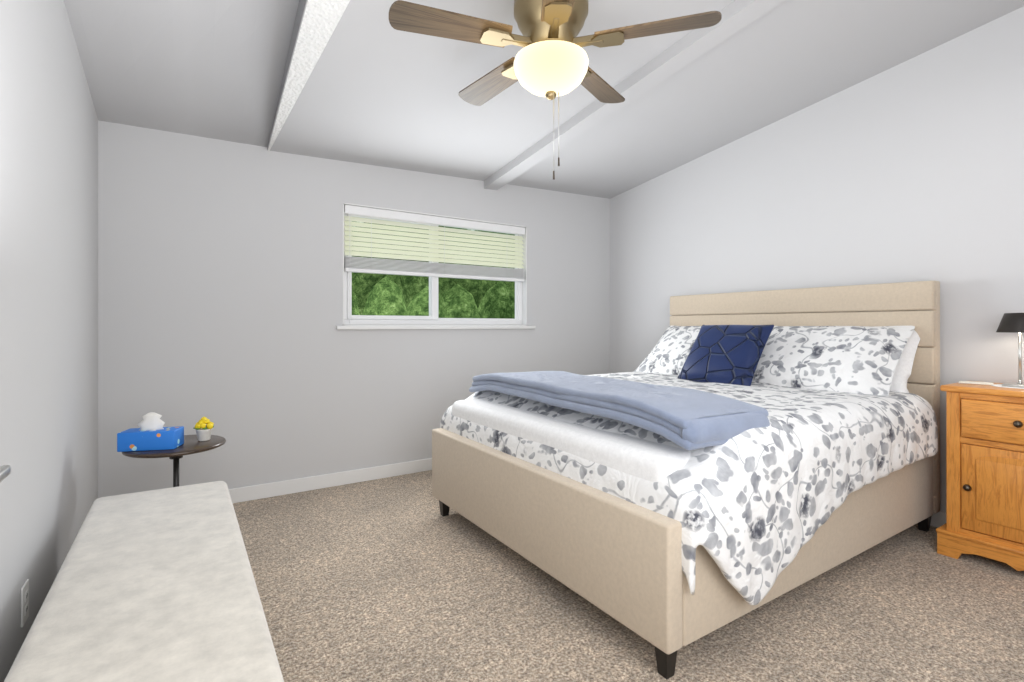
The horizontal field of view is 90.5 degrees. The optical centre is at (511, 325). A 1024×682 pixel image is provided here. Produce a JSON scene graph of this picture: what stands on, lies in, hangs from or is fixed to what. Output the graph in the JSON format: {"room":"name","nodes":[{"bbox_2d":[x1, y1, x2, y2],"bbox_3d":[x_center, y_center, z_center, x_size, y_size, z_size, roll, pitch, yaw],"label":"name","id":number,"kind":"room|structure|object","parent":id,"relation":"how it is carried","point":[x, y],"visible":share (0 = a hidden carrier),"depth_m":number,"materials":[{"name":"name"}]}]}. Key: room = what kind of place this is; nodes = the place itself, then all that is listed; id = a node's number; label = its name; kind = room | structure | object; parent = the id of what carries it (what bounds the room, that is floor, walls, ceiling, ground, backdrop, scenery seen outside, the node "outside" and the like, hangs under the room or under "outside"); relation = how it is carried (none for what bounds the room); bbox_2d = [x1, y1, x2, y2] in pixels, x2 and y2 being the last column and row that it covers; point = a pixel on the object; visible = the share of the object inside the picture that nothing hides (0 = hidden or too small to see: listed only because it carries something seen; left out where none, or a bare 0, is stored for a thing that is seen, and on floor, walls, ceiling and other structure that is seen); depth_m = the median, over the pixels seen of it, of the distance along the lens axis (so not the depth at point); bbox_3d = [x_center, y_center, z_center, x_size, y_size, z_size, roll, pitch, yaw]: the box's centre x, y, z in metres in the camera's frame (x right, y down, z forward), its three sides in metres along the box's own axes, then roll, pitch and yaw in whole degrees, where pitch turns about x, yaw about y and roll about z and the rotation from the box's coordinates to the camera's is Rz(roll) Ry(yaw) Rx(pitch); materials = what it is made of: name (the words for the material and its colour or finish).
{"room":"bedroom","nodes":[
{"label":"bedroom","id":0,"kind":"room"},
{"bbox_2d":[0,0,97,681],"bbox_3d":[-1.215,-0.475,1.022,0.120,3.250,4.690,0,0,-33],"label":"wall","id":1,"kind":"structure","parent":0,"point":[48,295],"depth_m":1.76,"materials":[{"name":"white paint"}]},
{"bbox_2d":[0,465,10,481],"bbox_3d":[-0.822,0.129,0.646,0.088,2.018,0.890,0,0,-33],"label":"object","id":2,"kind":"structure","parent":1,"relation":"in","point":[5,471],"depth_m":1.01,"materials":[{"name":"silver"}]},
{"bbox_2d":[21,579,28,626],"bbox_3d":[-1.476,0.840,1.539,0.007,0.116,0.072,0,0,-33],"label":"electrical outlet","id":3,"kind":"object","parent":1,"relation":"attached to","point":[24,602],"visible":1,"depth_m":1.53,"materials":[{"name":"white plastic"}]},
{"bbox_2d":[268,0,349,150],"bbox_3d":[-0.358,-1.445,1.581,0.419,0.544,4.450,0,0,-33],"label":"ceiling beam","id":4,"kind":"structure","parent":0,"point":[321,19],"depth_m":2.40,"materials":[{"name":"white paint"}]},
{"bbox_2d":[98,120,609,497],"bbox_3d":[-0.729,-0.475,4.067,4.020,3.250,0.120,0,0,-33],"label":"wall","id":5,"kind":"structure","parent":0,"point":[220,284],"depth_m":3.44,"materials":[{"name":"white paint"}]},
{"bbox_2d":[229,458,431,502],"bbox_3d":[-0.693,1.103,4.011,4.020,0.095,0.014,0,0,-33],"label":"baseboard","id":6,"kind":"structure","parent":5,"relation":"attached to","point":[259,491],"depth_m":3.60,"materials":[{"name":"white"}]},
{"bbox_2d":[336,203,535,329],"bbox_3d":[-0.559,-0.431,4.154,1.740,0.918,0.160,0,0,-33],"label":"window","id":7,"kind":"structure","parent":5,"relation":"in","point":[432,320],"depth_m":4.11,"materials":[{"name":"white plastic"}]},
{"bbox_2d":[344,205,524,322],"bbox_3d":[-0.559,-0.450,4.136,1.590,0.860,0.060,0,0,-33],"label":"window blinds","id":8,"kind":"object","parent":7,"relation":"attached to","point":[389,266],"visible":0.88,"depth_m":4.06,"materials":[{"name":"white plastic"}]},
{"bbox_2d":[64,0,1023,198],"bbox_3d":[0.519,-1.657,2.153,4.260,0.992,4.690,0,0,-33],"label":"ceiling","id":9,"kind":"structure","parent":0,"point":[378,89],"depth_m":2.83,"materials":[{"name":"paint"}]},
{"bbox_2d":[389,0,721,179],"bbox_3d":[0.131,-1.036,2.158,1.274,0.865,1.244,0,0,-33],"label":"ceiling fan","id":10,"kind":"object","parent":9,"relation":"hanging from","point":[550,61],"visible":1,"depth_m":2.03,"materials":[{"name":"gold metal"}]},
{"bbox_2d":[484,0,784,189],"bbox_3d":[1.030,-1.477,2.486,0.130,0.623,4.450,0,0,-33],"label":"ceiling beam","id":11,"kind":"structure","parent":9,"relation":"attached to","point":[737,16],"depth_m":2.85,"materials":[{"name":"paint"}]},
{"bbox_2d":[233,470,1023,681],"bbox_3d":[0.519,1.200,2.153,4.260,0.100,4.690,0,0,-33],"label":"floor","id":12,"kind":"structure","parent":0,"point":[400,578],"depth_m":2.03,"materials":[{"name":"beige carpet"}]},
{"bbox_2d":[4,481,283,681],"bbox_3d":[-0.992,0.921,1.407,0.475,0.458,1.850,0,0,-33],"label":"bench","id":13,"kind":"object","parent":12,"relation":"on","point":[158,585],"visible":1,"depth_m":1.27,"materials":[{"name":"fabric"}]},
{"bbox_2d":[122,435,225,486],"bbox_3d":[-1.625,0.860,2.456,0.420,0.580,0.420,0,0,-33],"label":"side table","id":14,"kind":"object","parent":12,"relation":"on","point":[192,444],"visible":0.31,"depth_m":2.39,"materials":[{"name":"brown wood"}]},
{"bbox_2d":[117,412,183,451],"bbox_3d":[-1.677,0.486,2.362,0.230,0.166,0.116,0,0,-13],"label":"tissue box","id":15,"kind":"object","parent":14,"relation":"on","point":[151,433],"visible":1,"depth_m":2.32,"materials":[{"name":"blue cardboard"}]},
{"bbox_2d":[193,417,213,440],"bbox_3d":[-1.528,0.510,2.518,0.091,0.118,0.090,0,0,-33],"label":"flower pot","id":16,"kind":"object","parent":14,"relation":"on","point":[203,430],"visible":1,"depth_m":2.50,"materials":[{"name":"white ceramic"}]},
{"bbox_2d":[432,281,939,678],"bbox_3d":[0.950,0.450,2.965,2.270,1.400,1.950,0,0,-33],"label":"bed","id":17,"kind":"object","parent":12,"relation":"on","point":[711,463],"visible":1,"depth_m":2.19,"materials":[{"name":"fabric"}]},
{"bbox_2d":[469,370,771,450],"bbox_3d":[0.365,0.349,2.557,0.557,0.149,1.748,0,0,-33],"label":"blanket","id":18,"kind":"object","parent":17,"relation":"on","point":[691,419],"depth_m":2.06,"materials":[{"name":"blue fabric"}]},
{"bbox_2d":[438,369,938,605],"bbox_3d":[0.872,0.653,2.914,1.961,0.631,1.952,0,0,-33],"label":"duvet","id":19,"kind":"object","parent":17,"relation":"on","point":[757,500],"depth_m":2.01,"materials":[{"name":"white fabric"}]},
{"bbox_2d":[631,325,771,387],"bbox_3d":[1.356,0.194,3.757,0.600,0.188,0.900,-46,22,-23],"label":"pillow","id":20,"kind":"object","parent":17,"relation":"on","point":[669,355],"depth_m":3.83,"materials":[{"name":"fabric"}]},
{"bbox_2d":[726,325,914,403],"bbox_3d":[1.815,0.194,3.053,0.600,0.189,0.880,-48,26,-26],"label":"pillow","id":21,"kind":"object","parent":17,"relation":"on","point":[863,360],"depth_m":2.87,"materials":[{"name":"white fabric"}]},
{"bbox_2d":[936,381,1023,570],"bbox_3d":[2.471,0.725,2.422,0.415,0.850,0.602,0,0,-33],"label":"nightstand","id":22,"kind":"object","parent":12,"relation":"on","point":[984,470],"visible":0.94,"depth_m":2.42,"materials":[{"name":"brown wood"}]},
{"bbox_2d":[958,381,993,384],"bbox_3d":[2.390,0.295,2.615,0.130,0.007,0.090,0,0,45],"label":"notepad","id":23,"kind":"object","parent":22,"relation":"on","point":[973,382],"visible":0.98,"depth_m":2.61,"materials":[{"name":"white paper"}]},
{"bbox_2d":[991,384,1023,388],"bbox_3d":[2.486,0.299,2.486,0.210,0.001,0.210,0,0,-33],"label":"doily","id":24,"kind":"object","parent":22,"relation":"on","point":[998,385],"visible":0.62,"depth_m":2.49,"materials":[{"name":"white fabric"}]},
{"bbox_2d":[996,313,1023,387],"bbox_3d":[2.494,0.117,2.491,0.172,0.362,0.172,0,0,-33],"label":"table lamp","id":25,"kind":"object","parent":24,"relation":"on","point":[1011,322],"visible":1,"depth_m":2.48,"materials":[{"name":"silver metal"}]},
{"bbox_2d":[610,6,1023,511],"bbox_3d":[2.253,-0.475,3.283,0.120,3.250,4.690,0,0,-33],"label":"wall","id":26,"kind":"structure","parent":0,"point":[911,170],"depth_m":3.16,"materials":[{"name":"white paint"}]},
{"bbox_2d":[930,511,945,527],"bbox_3d":[2.200,1.103,3.240,0.014,0.095,4.436,0,0,-33],"label":"baseboard","id":27,"kind":"structure","parent":26,"relation":"attached to","point":[938,519],"depth_m":2.88,"materials":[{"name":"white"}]},
{"label":"outside","id":28,"kind":"structure","parent":0,"visible":0},
{"bbox_2d":[352,221,514,252],"bbox_3d":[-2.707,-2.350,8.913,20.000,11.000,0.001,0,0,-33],"label":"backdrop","id":29,"kind":"structure","parent":28,"point":[462,233],"depth_m":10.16,"materials":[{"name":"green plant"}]},
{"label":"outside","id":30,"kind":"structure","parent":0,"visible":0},
{"bbox_2d":[352,291,359,314],"bbox_3d":[-2.299,0.523,6.396,1.131,2.454,1.163,0,0,-33],"label":"tree","id":31,"kind":"object","parent":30,"point":[355,309],"visible":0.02,"depth_m":6.33,"materials":[{"name":"green plant"}]},
{"bbox_2d":[352,222,407,314],"bbox_3d":[-2.075,-0.024,7.986,1.331,3.547,1.346,0,0,-33],"label":"tree","id":32,"kind":"object","parent":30,"point":[363,284],"visible":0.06,"depth_m":7.51,"materials":[{"name":"green plant"}]},
{"bbox_2d":[362,275,408,315],"bbox_3d":[-1.690,0.540,6.729,0.925,2.421,0.987,0,0,-33],"label":"tree","id":33,"kind":"object","parent":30,"point":[386,297],"visible":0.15,"depth_m":6.54,"materials":[{"name":"green plant"}]},
{"bbox_2d":[407,286,448,317],"bbox_3d":[-1.200,0.594,7.049,0.998,2.312,1.017,0,0,-33],"label":"tree","id":34,"kind":"object","parent":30,"point":[418,305],"visible":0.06,"depth_m":6.87,"materials":[{"name":"green plant"}]},
{"bbox_2d":[402,226,457,307],"bbox_3d":[-1.427,-0.093,8.284,1.260,3.686,1.354,0,0,-33],"label":"tree","id":35,"kind":"object","parent":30,"point":[414,285],"visible":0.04,"depth_m":7.84,"materials":[{"name":"green plant"}]},
{"bbox_2d":[442,284,479,317],"bbox_3d":[-0.827,0.556,7.696,1.139,2.387,1.093,0,0,-33],"label":"tree","id":36,"kind":"object","parent":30,"point":[459,300],"visible":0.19,"depth_m":7.46,"materials":[{"name":"green plant"}]},
{"bbox_2d":[452,242,493,307],"bbox_3d":[-0.774,0.153,8.794,1.500,3.193,1.574,0,0,-33],"label":"tree","id":37,"kind":"object","parent":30,"point":[477,289],"visible":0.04,"depth_m":8.34,"materials":[{"name":"green plant"}]},
{"bbox_2d":[478,281,514,318],"bbox_3d":[-0.152,0.518,7.933,1.064,2.463,1.124,0,0,-33],"label":"tree","id":38,"kind":"object","parent":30,"point":[498,301],"visible":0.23,"depth_m":7.69,"materials":[{"name":"green plant"}]},
{"bbox_2d":[485,246,514,292],"bbox_3d":[-0.184,0.092,9.434,1.306,3.316,1.365,0,0,-33],"label":"tree","id":39,"kind":"object","parent":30,"point":[510,285],"visible":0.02,"depth_m":9.06,"materials":[{"name":"green plant"}]}
]}

